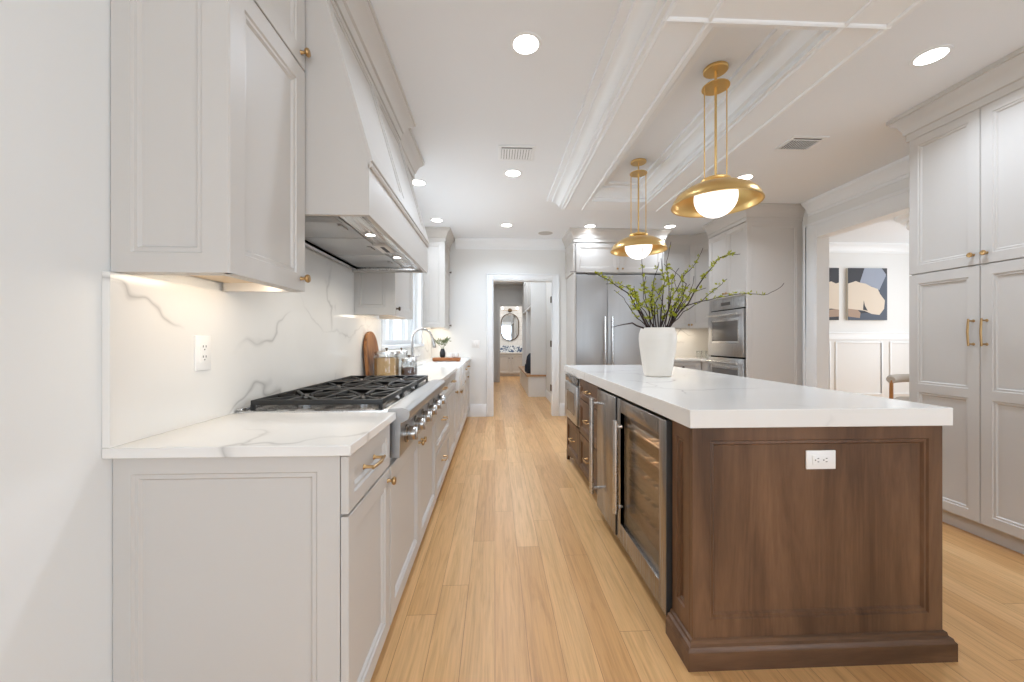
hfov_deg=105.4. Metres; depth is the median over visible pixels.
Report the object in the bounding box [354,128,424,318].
upper cabinet
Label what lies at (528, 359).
backpack
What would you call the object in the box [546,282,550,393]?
wall
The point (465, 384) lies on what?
base cabinet
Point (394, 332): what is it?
window
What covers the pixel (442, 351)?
vase
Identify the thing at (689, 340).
backsplash
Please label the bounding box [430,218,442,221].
recessed light
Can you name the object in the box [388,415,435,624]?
base cabinet
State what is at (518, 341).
wall
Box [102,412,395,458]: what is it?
countertop
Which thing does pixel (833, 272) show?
painting
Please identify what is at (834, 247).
trim
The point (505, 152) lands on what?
ceiling vent
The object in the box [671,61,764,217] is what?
pendant light
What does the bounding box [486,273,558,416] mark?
door frame
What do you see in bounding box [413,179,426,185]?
recessed light
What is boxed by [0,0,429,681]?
wall
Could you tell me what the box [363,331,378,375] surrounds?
cutting board
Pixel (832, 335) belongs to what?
trim
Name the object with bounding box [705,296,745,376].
double wall oven
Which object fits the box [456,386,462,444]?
base cabinet
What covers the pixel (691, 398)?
island countertop
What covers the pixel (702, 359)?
countertop
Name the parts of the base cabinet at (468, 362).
door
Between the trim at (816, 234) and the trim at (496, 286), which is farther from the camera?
the trim at (496, 286)
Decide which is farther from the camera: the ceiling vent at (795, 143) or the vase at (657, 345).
the ceiling vent at (795, 143)
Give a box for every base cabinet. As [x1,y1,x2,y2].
[113,424,396,681]
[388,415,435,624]
[436,377,449,499]
[449,372,457,461]
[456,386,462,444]
[463,363,467,425]
[467,360,470,414]
[673,361,707,371]
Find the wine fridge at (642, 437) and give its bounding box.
[613,398,671,615]
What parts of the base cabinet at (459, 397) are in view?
door, door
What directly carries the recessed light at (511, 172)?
in the ceiling
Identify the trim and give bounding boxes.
[455,238,564,249]
[494,284,522,381]
[547,0,926,210]
[801,155,908,215]
[803,187,908,388]
[829,242,908,253]
[829,332,908,394]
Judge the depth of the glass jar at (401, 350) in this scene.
3.24 m
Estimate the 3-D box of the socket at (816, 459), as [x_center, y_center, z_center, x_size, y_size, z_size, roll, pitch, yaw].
[1.153,0.447,1.453,0.070,0.034,0.003,0,0,-3]
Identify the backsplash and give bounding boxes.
[102,247,430,447]
[675,328,709,356]
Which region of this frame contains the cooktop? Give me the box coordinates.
[236,381,429,412]
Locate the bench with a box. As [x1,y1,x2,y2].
[519,366,545,396]
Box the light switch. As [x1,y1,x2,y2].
[472,340,479,347]
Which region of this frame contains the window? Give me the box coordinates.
[380,273,423,349]
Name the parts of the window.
pane, sill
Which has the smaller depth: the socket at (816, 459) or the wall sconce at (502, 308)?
the socket at (816, 459)
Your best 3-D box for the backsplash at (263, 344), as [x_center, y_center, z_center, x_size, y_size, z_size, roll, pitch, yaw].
[-1.146,-0.115,3.511,0.020,0.780,5.036,0,0,-3]
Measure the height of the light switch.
0.116 m
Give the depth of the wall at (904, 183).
3.95 m
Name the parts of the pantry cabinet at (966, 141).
door, door, crown, knob, handle, knob, handle, door, door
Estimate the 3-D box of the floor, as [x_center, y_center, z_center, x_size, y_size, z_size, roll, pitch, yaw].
[2.886,1.240,3.829,9.100,0.100,19.800,0,0,-3]
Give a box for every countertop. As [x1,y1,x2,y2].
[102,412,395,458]
[361,358,470,380]
[565,365,952,427]
[674,357,707,361]
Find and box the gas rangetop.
[236,375,445,457]
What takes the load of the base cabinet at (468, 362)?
on the floor
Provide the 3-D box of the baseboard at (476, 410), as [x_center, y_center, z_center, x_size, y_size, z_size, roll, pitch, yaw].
[0.085,1.093,6.082,1.470,0.195,0.016,0,0,-3]
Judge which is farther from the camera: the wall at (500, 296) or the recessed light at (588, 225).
the wall at (500, 296)
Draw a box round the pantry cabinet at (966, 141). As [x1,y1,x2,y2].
[886,46,1023,553]
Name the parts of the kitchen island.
glass pane, control panel, microwave drawer, drawer, drawer, drawer, drawer, panel, moulding, panel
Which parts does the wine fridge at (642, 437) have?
handle, glass pane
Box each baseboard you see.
[470,403,563,416]
[546,390,550,402]
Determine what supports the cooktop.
in the gas rangetop
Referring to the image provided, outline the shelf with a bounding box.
[522,282,530,314]
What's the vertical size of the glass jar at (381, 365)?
0.216 m
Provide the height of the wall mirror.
0.930 m
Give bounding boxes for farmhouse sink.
[417,363,465,390]
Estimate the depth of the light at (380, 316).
3.31 m
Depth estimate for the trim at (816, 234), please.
4.33 m
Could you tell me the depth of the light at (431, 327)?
6.01 m
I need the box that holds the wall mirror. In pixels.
[501,313,518,340]
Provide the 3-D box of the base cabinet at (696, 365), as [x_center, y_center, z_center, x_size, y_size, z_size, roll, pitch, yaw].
[2.744,0.749,5.768,1.169,0.882,0.869,0,0,-3]
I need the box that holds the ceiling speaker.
[538,231,552,234]
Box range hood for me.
[304,0,428,272]
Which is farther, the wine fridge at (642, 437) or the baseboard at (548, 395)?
the baseboard at (548, 395)
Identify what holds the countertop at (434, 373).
on the base cabinet at (443, 415)
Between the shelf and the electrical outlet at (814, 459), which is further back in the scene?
the shelf
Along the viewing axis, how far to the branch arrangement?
2.72 m
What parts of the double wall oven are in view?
handle, handle, glass pane, glass pane, door, door, control panel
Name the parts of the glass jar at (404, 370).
lid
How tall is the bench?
0.462 m
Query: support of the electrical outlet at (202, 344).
attached to the backsplash at (263, 344)
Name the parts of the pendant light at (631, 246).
rod, globe, lamp shade, rod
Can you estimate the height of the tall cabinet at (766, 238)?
2.748 m
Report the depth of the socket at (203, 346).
1.30 m
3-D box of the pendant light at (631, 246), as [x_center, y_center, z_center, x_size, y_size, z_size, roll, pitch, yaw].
[1.105,-1.132,3.406,0.478,0.854,0.478,0,0,-3]
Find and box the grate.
[247,381,428,409]
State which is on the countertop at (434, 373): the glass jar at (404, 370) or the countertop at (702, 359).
the glass jar at (404, 370)
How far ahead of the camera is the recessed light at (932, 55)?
2.13 m
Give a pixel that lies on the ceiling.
(468, 94)
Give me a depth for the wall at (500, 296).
10.99 m
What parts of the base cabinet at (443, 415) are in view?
drawer, drawer, drawer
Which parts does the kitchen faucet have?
spout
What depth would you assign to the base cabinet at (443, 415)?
3.01 m
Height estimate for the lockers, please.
2.237 m
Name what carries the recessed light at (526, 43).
in the ceiling
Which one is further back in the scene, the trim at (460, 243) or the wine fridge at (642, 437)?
the trim at (460, 243)
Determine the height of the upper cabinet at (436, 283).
1.382 m
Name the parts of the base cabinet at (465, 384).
door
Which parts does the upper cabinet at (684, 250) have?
door, crown, door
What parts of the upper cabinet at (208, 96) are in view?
panel, door, door, knob, knob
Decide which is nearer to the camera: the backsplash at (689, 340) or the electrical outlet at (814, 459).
the electrical outlet at (814, 459)
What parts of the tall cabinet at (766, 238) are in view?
door, door, crown, panel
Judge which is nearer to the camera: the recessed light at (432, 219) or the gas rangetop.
the gas rangetop
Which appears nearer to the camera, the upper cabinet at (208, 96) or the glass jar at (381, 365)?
the upper cabinet at (208, 96)
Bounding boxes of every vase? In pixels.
[434,336,449,357]
[639,327,676,376]
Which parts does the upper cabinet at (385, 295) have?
panel, door, crown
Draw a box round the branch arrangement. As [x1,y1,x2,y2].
[572,243,783,328]
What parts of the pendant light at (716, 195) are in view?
rod, rod, globe, lamp shade, rod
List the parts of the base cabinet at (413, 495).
door, door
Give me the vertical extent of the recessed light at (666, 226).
0.004 m
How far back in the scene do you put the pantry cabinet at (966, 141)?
2.34 m
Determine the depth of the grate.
1.57 m
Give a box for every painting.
[829,268,838,319]
[846,268,886,319]
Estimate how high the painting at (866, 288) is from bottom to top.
0.840 m
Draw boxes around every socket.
[200,343,207,362]
[812,455,830,464]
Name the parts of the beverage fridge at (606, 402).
handle, door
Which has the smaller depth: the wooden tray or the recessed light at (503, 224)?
the wooden tray
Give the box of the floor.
[370,376,1023,681]
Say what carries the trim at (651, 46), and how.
attached to the ceiling
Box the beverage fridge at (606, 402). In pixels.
[589,389,621,534]
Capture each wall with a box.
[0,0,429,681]
[430,241,911,416]
[494,290,521,381]
[500,306,521,345]
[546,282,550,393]
[802,177,908,385]
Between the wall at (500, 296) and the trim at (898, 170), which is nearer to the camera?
the trim at (898, 170)
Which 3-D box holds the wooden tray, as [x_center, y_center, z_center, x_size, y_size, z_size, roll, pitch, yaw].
[-0.847,0.252,5.068,0.350,0.047,0.160,0,0,-3]
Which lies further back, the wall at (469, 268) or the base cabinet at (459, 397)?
the wall at (469, 268)
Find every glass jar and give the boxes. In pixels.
[373,348,399,374]
[397,348,407,372]
[401,355,416,374]
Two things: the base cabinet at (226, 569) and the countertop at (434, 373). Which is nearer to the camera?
the base cabinet at (226, 569)
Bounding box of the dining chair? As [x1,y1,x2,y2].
[886,374,908,400]
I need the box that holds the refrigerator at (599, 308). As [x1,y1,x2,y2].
[576,274,661,364]
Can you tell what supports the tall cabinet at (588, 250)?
on the floor
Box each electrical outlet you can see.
[194,335,210,370]
[805,450,835,468]
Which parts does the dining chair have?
leg, rail, seat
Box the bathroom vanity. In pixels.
[500,346,521,375]
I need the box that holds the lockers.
[522,282,545,374]
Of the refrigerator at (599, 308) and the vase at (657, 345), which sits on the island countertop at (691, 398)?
the vase at (657, 345)
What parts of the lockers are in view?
cubby door, cubby door, cubby door, cubby door, panel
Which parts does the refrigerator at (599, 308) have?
door, handle, handle, door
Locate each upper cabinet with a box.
[111,0,310,291]
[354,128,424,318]
[423,227,454,328]
[664,232,709,327]
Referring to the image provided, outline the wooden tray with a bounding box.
[432,357,460,360]
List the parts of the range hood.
filter panel, filter panel, filter panel, crown, control plate, band moulding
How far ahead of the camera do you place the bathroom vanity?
12.73 m
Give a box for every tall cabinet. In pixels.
[562,228,671,416]
[703,203,804,384]
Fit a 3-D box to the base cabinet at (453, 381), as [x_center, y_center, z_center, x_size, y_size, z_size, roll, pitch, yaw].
[-0.840,0.749,3.639,0.642,0.882,0.526,0,0,-3]
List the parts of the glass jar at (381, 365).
lid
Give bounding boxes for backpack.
[525,353,530,372]
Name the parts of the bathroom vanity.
door, door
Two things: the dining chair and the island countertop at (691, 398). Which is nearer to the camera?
the island countertop at (691, 398)
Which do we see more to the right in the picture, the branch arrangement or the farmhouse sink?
the branch arrangement
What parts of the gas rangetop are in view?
knob, control panel, knob, knob, knob, knob, knob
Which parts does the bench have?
seat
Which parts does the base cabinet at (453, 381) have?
door, drawer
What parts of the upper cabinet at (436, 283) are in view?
panel, crown, door, door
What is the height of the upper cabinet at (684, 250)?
1.381 m
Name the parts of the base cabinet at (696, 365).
drawer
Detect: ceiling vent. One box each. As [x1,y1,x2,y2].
[498,145,535,160]
[774,136,828,150]
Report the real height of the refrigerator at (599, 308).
2.120 m
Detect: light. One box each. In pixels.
[126,273,297,291]
[379,315,407,318]
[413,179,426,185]
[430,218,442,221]
[431,327,447,328]
[501,223,512,226]
[504,169,521,176]
[510,31,541,55]
[584,224,595,227]
[610,158,667,259]
[664,225,676,227]
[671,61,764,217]
[736,174,754,179]
[894,213,908,229]
[909,44,953,66]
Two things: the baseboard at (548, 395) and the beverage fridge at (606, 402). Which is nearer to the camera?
the beverage fridge at (606, 402)
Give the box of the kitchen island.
[565,373,957,671]
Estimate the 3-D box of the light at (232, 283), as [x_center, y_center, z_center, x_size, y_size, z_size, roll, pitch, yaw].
[-0.905,-0.195,1.239,0.260,0.037,0.394,0,0,-2]
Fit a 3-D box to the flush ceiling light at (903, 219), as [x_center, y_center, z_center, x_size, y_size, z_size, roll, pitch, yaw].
[5.146,-1.472,4.779,0.660,0.175,0.660,0,0,-3]
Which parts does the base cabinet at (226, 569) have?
drawer, door, handle, knob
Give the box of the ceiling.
[370,0,1023,283]
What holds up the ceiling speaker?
attached to the ceiling
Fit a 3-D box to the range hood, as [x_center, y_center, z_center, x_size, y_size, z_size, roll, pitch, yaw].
[-0.810,-1.012,2.079,0.524,1.089,1.453,0,0,-3]
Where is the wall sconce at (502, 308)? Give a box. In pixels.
[501,307,518,311]
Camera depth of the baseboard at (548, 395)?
7.69 m
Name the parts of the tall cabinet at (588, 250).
panel, door, crown, door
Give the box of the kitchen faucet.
[409,328,435,364]
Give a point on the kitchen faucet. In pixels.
(419, 329)

